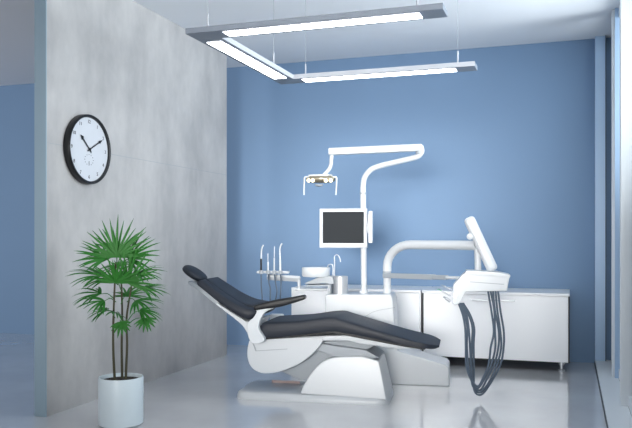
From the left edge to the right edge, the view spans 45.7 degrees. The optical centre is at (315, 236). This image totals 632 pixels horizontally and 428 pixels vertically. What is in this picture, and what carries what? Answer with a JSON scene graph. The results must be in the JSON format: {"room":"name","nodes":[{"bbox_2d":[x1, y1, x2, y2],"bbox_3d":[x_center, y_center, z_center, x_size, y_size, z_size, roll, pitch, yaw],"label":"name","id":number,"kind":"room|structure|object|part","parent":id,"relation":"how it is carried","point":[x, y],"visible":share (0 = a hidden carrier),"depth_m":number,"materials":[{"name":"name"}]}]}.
{"room":"dental clinic","nodes":[
{"label":"dental clinic","id":0,"kind":"room"},
{"bbox_2d":[47,0,226,415],"bbox_3d":[-1.397,-0.345,6.335,0.090,3.090,2.775,0,0,19],"label":"wall partition","id":1,"kind":"structure","parent":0,"point":[158,92],"depth_m":6.03,"materials":[{"name":"concrete"}]},
{"bbox_2d":[34,0,46,416],"bbox_3d":[-1.843,-0.345,5.018,0.092,3.090,0.009,0,0,19],"label":"partition wall edge","id":2,"kind":"structure","parent":1,"relation":"attached to","point":[40,6],"depth_m":5.01,"materials":[{"name":"paint"}]},
{"bbox_2d":[63,114,110,183],"bbox_3d":[-1.639,-0.630,5.396,0.051,0.500,0.500,0,0,19],"label":"wall clock","id":3,"kind":"object","parent":1,"relation":"attached to","point":[86,142],"visible":1,"depth_m":5.37,"materials":[{"name":"black plastic"}]},
{"bbox_2d":[47,142,224,174],"bbox_3d":[-1.353,-0.630,6.321,0.002,0.003,2.775,0,0,19],"label":"trim","id":4,"kind":"structure","parent":1,"relation":"attached to","point":[47,142],"depth_m":6.28,"materials":[{"name":"grey concrete"}]},
{"bbox_2d":[0,37,610,362],"bbox_3d":[-1.562,-0.345,8.637,9.500,3.090,0.120,0,0,19],"label":"wall","id":5,"kind":"structure","parent":0,"point":[508,143],"depth_m":7.71,"materials":[{"name":"blue paint"}]},
{"bbox_2d":[595,36,604,360],"bbox_3d":[2.687,-0.362,7.093,0.090,3.055,0.080,0,0,19],"label":"trim","id":6,"kind":"structure","parent":5,"relation":"attached to","point":[599,40],"depth_m":7.06,"materials":[{"name":"metal"}]},
{"bbox_2d":[594,361,607,427],"bbox_3d":[1.017,1.190,2.305,0.010,0.020,10.220,0,0,19],"label":"trim","id":7,"kind":"structure","parent":5,"relation":"attached to","point":[594,361],"depth_m":5.49,"materials":[{"name":"grey metal"}]},
{"bbox_2d":[605,35,605,360],"bbox_3d":[2.732,-0.362,7.072,0.007,3.055,0.090,0,0,19],"label":"trim","id":8,"kind":"structure","parent":5,"relation":"attached to","point":[605,35],"depth_m":7.03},
{"bbox_2d":[595,360,631,427],"bbox_3d":[1.092,1.183,2.280,0.155,0.035,10.220,0,0,19],"label":"window sill","id":9,"kind":"structure","parent":5,"relation":"attached to","point":[618,416],"depth_m":5.41,"materials":[{"name":"metal"}]},
{"bbox_2d":[619,0,630,405],"bbox_3d":[2.337,-0.362,5.686,0.120,3.055,1.120,0,0,19],"label":"window","id":10,"kind":"structure","parent":9,"relation":"on","point":[625,5],"depth_m":5.16,"materials":[{"name":"metal"}]},
{"bbox_2d":[611,8,619,377],"bbox_3d":[2.660,-0.362,6.638,0.120,3.055,0.960,0,0,19],"label":"window","id":11,"kind":"structure","parent":5,"relation":"in","point":[613,11],"depth_m":6.19,"materials":[{"name":"metal"}]},
{"bbox_2d":[628,0,631,414],"bbox_3d":[1.978,-0.362,4.625,0.120,3.055,1.120,0,0,19],"label":"window","id":12,"kind":"structure","parent":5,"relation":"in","point":[629,397],"depth_m":5.15,"materials":[{"name":"metal"}]},
{"bbox_3d":[2.006,-0.360,4.663,0.008,2.900,1.030,0,0,19],"label":"glass pane","id":13,"kind":"part","parent":12,"relation":"part of","materials":[{"name":"clear glass"}]},
{"bbox_2d":[0,0,619,85],"bbox_3d":[-3.204,-1.950,3.788,9.500,0.120,10.320,0,0,19],"label":"ceiling","id":14,"kind":"structure","parent":0,"point":[469,24],"depth_m":6.76,"materials":[{"name":"white paint"}]},
{"bbox_2d":[185,0,476,83],"bbox_3d":[0.192,-1.532,4.823,1.490,0.717,1.520,0,0,19],"label":"pendant lamp","id":15,"kind":"object","parent":14,"relation":"hanging from","point":[217,37],"visible":1,"depth_m":4.40,"materials":[{"name":"metal"}]},
{"bbox_3d":[-0.439,-1.192,5.037,0.156,0.032,1.208,0,0,19],"label":"arm","id":16,"kind":"part","parent":15,"relation":"part of","materials":[{"name":"metal"}]},
{"bbox_2d":[208,41,285,78],"bbox_3d":[-0.439,-1.177,5.037,0.096,0.007,1.088,0,0,19],"label":"diffuser","id":17,"kind":"object","parent":15,"relation":"attached to","point":[224,47],"depth_m":4.96,"materials":[{"name":"white plastic"}]},
{"bbox_3d":[-0.026,-1.192,4.177,1.490,0.032,0.156,0,0,19],"label":"arm","id":18,"kind":"part","parent":15,"relation":"part of","materials":[{"name":"metal"}]},
{"bbox_2d":[223,13,421,36],"bbox_3d":[0.019,-1.177,4.162,1.134,0.007,0.096,0,0,19],"label":"diffuser","id":19,"kind":"object","parent":15,"relation":"attached to","point":[400,16],"depth_m":4.14,"materials":[{"name":"white plastic"}]},
{"bbox_3d":[0.411,-1.192,5.469,1.490,0.032,0.156,0,0,19],"label":"arm","id":20,"kind":"part","parent":15,"relation":"part of","materials":[{"name":"metal"}]},
{"bbox_2d":[302,68,456,81],"bbox_3d":[0.447,-1.177,5.457,1.134,0.007,0.096,0,0,19],"label":"diffuser","id":21,"kind":"object","parent":15,"relation":"attached to","point":[443,70],"depth_m":5.45,"materials":[{"name":"white plastic"}]},
{"bbox_2d":[0,333,631,427],"bbox_3d":[-2.873,1.250,3.676,10.200,0.100,10.320,0,0,19],"label":"floor","id":22,"kind":"structure","parent":0,"point":[523,394],"depth_m":5.44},
{"bbox_2d":[67,218,169,427],"bbox_3d":[-1.242,0.527,4.814,0.643,1.345,0.548,0,0,19],"label":"potted palm","id":23,"kind":"object","parent":22,"relation":"on","point":[120,395],"visible":1,"depth_m":4.74,"materials":[{"name":"plant"}]},
{"bbox_3d":[-1.283,0.538,4.770,0.028,0.756,0.016,0,0,-4],"label":"stem","id":24,"kind":"part","parent":23,"relation":"part of","materials":[{"name":"brown plant"}]},
{"bbox_2d":[98,373,143,427],"bbox_3d":[-1.248,1.046,4.800,0.282,0.307,0.282,0,0,19],"label":"pot","id":25,"kind":"object","parent":23,"relation":"attached to","point":[120,395],"depth_m":4.68,"materials":[{"name":"white ceramic"}]},
{"bbox_3d":[-1.250,0.579,4.830,0.019,0.672,0.016,0,0,-4],"label":"stem","id":26,"kind":"part","parent":23,"relation":"part of","materials":[{"name":"brown plant"}]},
{"bbox_3d":[-1.198,0.611,4.791,0.051,0.609,0.016,0,0,-4],"label":"stem","id":27,"kind":"part","parent":23,"relation":"part of","materials":[{"name":"brown plant"}]},
{"bbox_2d":[182,265,440,404],"bbox_3d":[-0.064,0.709,5.688,1.983,0.981,0.656,0,0,11],"label":"dental chair","id":28,"kind":"object","parent":22,"relation":"on","point":[337,355],"visible":1,"depth_m":5.47,"materials":[{"name":"black leather"}]},
{"bbox_3d":[-0.807,0.441,5.844,0.274,0.197,0.320,0,0,11],"label":"rail","id":29,"kind":"part","parent":28,"relation":"part of","materials":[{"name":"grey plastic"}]},
{"bbox_3d":[-0.620,0.471,5.807,0.512,0.291,0.540,0,0,11],"label":"backrest","id":30,"kind":"part","parent":28,"relation":"part of","materials":[{"name":"black leather"}]},
{"bbox_3d":[-0.261,0.474,5.430,0.384,0.118,0.072,0,0,11],"label":"armrest","id":31,"kind":"part","parent":28,"relation":"part of","materials":[{"name":"black leather"}]},
{"bbox_3d":[0.002,1.174,5.691,1.139,0.052,0.505,0,0,11],"label":"plate","id":32,"kind":"part","parent":28,"relation":"part of","materials":[{"name":"white paint"}]},
{"bbox_2d":[260,310,440,348],"bbox_3d":[0.269,0.684,5.630,1.307,0.220,0.547,0,0,11],"label":"seat cushion","id":33,"kind":"object","parent":28,"relation":"on","point":[342,329],"depth_m":5.45,"materials":[{"name":"black leather"}]},
{"bbox_2d":[291,285,431,350],"bbox_3d":[0.465,0.850,7.518,1.294,0.700,0.628,0,0,19],"label":"base cabinet","id":34,"kind":"object","parent":22,"relation":"on","point":[409,298],"visible":0.09,"depth_m":7.17,"materials":[{"name":"laminate"}]},
{"bbox_3d":[-0.141,0.819,7.729,0.011,0.587,0.610,0,0,19],"label":"panel","id":35,"kind":"part","parent":34,"relation":"part of","materials":[{"name":"laminate"}]},
{"bbox_2d":[291,285,431,292],"bbox_3d":[0.467,0.512,7.523,1.294,0.024,0.618,0,0,19],"label":"countertop","id":36,"kind":"structure","parent":34,"relation":"on","point":[371,288],"depth_m":7.28,"materials":[{"name":"laminate"}]},
{"bbox_3d":[1.074,0.819,7.317,0.011,0.587,0.610,0,0,19],"label":"panel","id":37,"kind":"part","parent":34,"relation":"part of","materials":[{"name":"laminate"}]},
{"bbox_2d":[257,144,509,395],"bbox_3d":[0.478,0.215,6.004,2.033,1.970,0.946,0,0,11],"label":"dental unit","id":38,"kind":"object","parent":22,"relation":"on","point":[338,227],"visible":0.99,"depth_m":6.13,"materials":[{"name":"white paint"}]},
{"bbox_2d":[260,245,263,299],"bbox_3d":[-0.451,0.333,6.280,0.034,0.538,0.025,0,0,11],"label":"suction handpiece","id":39,"kind":"object","parent":38,"relation":"attached to","point":[262,245],"visible":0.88,"depth_m":6.27,"materials":[{"name":"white plastic"}]},
{"bbox_2d":[267,254,270,300],"bbox_3d":[-0.390,0.371,6.273,0.034,0.466,0.034,0,0,11],"label":"probe","id":40,"kind":"object","parent":38,"relation":"attached to","point":[267,254],"visible":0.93,"depth_m":6.26,"materials":[{"name":"white paint"}]},
{"bbox_2d":[273,246,277,299],"bbox_3d":[-0.341,0.342,6.269,0.034,0.526,0.054,0,0,-12],"label":"probe","id":41,"kind":"object","parent":38,"relation":"attached to","point":[274,246],"visible":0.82,"depth_m":6.25,"materials":[{"name":"white paint"}]},
{"bbox_2d":[279,243,281,298],"bbox_3d":[-0.292,0.310,6.253,0.034,0.518,0.035,0,0,11],"label":"suction handpiece","id":42,"kind":"object","parent":38,"relation":"attached to","point":[281,243],"visible":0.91,"depth_m":6.24,"materials":[{"name":"white paint"}]},
{"bbox_3d":[-0.274,0.346,6.330,0.282,0.066,0.052,0,0,3],"label":"assistant arm","id":43,"kind":"part","parent":38,"relation":"part of","materials":[{"name":"white paint"}]},
{"bbox_2d":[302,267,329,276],"bbox_3d":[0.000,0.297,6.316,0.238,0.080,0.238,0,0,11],"label":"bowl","id":44,"kind":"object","parent":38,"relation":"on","point":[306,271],"depth_m":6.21,"materials":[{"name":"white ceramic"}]},
{"bbox_2d":[305,264,333,293],"bbox_3d":[0.037,0.350,6.319,0.263,0.248,0.205,0,0,19],"label":"bowl","id":45,"kind":"object","parent":38,"relation":"on","point":[323,273],"depth_m":6.24,"materials":[{"name":"white ceramic"}]},
{"bbox_2d":[303,174,337,194],"bbox_3d":[0.041,-0.443,6.363,0.294,0.178,0.184,0,0,19],"label":"lamp","id":46,"kind":"object","parent":38,"relation":"attached to","point":[313,178],"depth_m":6.32,"materials":[{"name":"white paint"}]},
{"bbox_2d":[333,254,347,293],"bbox_3d":[0.202,0.314,6.276,0.130,0.335,0.124,0,0,19],"label":"faucet","id":47,"kind":"object","parent":38,"relation":"on","point":[340,283],"depth_m":6.22,"materials":[{"name":"metal"}]},
{"bbox_2d":[319,208,367,247],"bbox_3d":[0.229,-0.073,6.263,0.402,0.329,0.045,0,0,11],"label":"monitor","id":48,"kind":"object","parent":38,"relation":"on","point":[338,227],"depth_m":6.24,"materials":[{"name":"white plastic"}]},
{"bbox_3d":[0.454,-0.083,6.223,0.033,0.264,0.045,0,0,11],"label":"monitor handle","id":49,"kind":"part","parent":38,"relation":"part of","materials":[{"name":"white paint"}]},
{"bbox_2d":[323,144,423,289],"bbox_3d":[0.478,-0.137,6.295,0.851,1.267,0.159,0,0,19],"label":"lamp arm","id":50,"kind":"object","parent":38,"relation":"on","point":[418,148],"depth_m":6.25,"materials":[{"name":"white paint"}]},
{"bbox_3d":[0.594,0.392,6.269,0.064,0.223,0.062,0,0,11],"label":"swing post","id":51,"kind":"part","parent":38,"relation":"part of","materials":[{"name":"white paint"}]},
{"bbox_3d":[0.745,0.316,6.041,0.060,0.052,0.572,0,0,-36],"label":"arm","id":52,"kind":"part","parent":38,"relation":"part of","materials":[{"name":"grey plastic"}]},
{"bbox_3d":[0.878,0.156,5.904,0.071,0.260,0.995,0,0,-38],"label":"swing arm","id":53,"kind":"part","parent":38,"relation":"part of","materials":[{"name":"white paint"}]},
{"bbox_3d":[1.034,0.306,5.641,0.024,0.028,0.174,0,0,-36],"label":"tray rod","id":54,"kind":"part","parent":38,"relation":"part of","materials":[{"name":"white paint"}]},
{"bbox_3d":[1.017,0.387,5.421,0.059,0.122,0.008,0,0,11],"label":"control panel","id":55,"kind":"part","parent":38,"relation":"part of","materials":[{"name":"plastic"}]},
{"bbox_3d":[1.188,0.173,5.510,0.052,0.170,0.048,0,0,11],"label":"head post","id":56,"kind":"part","parent":38,"relation":"part of","materials":[{"name":"white paint"}]},
{"bbox_3d":[1.198,0.050,5.454,0.232,0.403,0.085,0,0,11],"label":"spring arm","id":57,"kind":"part","parent":38,"relation":"part of","materials":[{"name":"white paint"}]},
{"bbox_2d":[465,269,509,276],"bbox_3d":[1.253,0.265,5.489,0.317,0.047,0.236,0,0,11],"label":"tray","id":58,"kind":"object","parent":38,"relation":"on","point":[469,272],"depth_m":5.39,"materials":[{"name":"white paint"}]},
{"bbox_2d":[422,286,569,371],"bbox_3d":[1.709,0.850,7.097,1.309,0.700,0.628,0,0,19],"label":"base cabinet","id":59,"kind":"object","parent":22,"relation":"on","point":[536,321],"visible":0.8,"depth_m":6.77,"materials":[{"name":"laminate"}]},
{"bbox_3d":[1.096,0.819,7.310,0.011,0.587,0.610,0,0,19],"label":"panel","id":60,"kind":"part","parent":59,"relation":"part of","materials":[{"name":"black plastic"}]},
{"bbox_3d":[1.611,0.576,6.806,0.380,0.015,0.015,0,0,19],"label":"handle","id":61,"kind":"part","parent":59,"relation":"part of","materials":[{"name":"metal"}]},
{"bbox_2d":[422,286,569,296],"bbox_3d":[1.711,0.512,7.101,1.309,0.024,0.618,0,0,19],"label":"countertop","id":62,"kind":"structure","parent":59,"relation":"on","point":[510,291],"depth_m":6.88,"materials":[{"name":"laminate"}]},
{"bbox_3d":[2.326,0.819,6.893,0.011,0.587,0.610,0,0,19],"label":"panel","id":63,"kind":"part","parent":59,"relation":"part of","materials":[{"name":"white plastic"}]}
]}

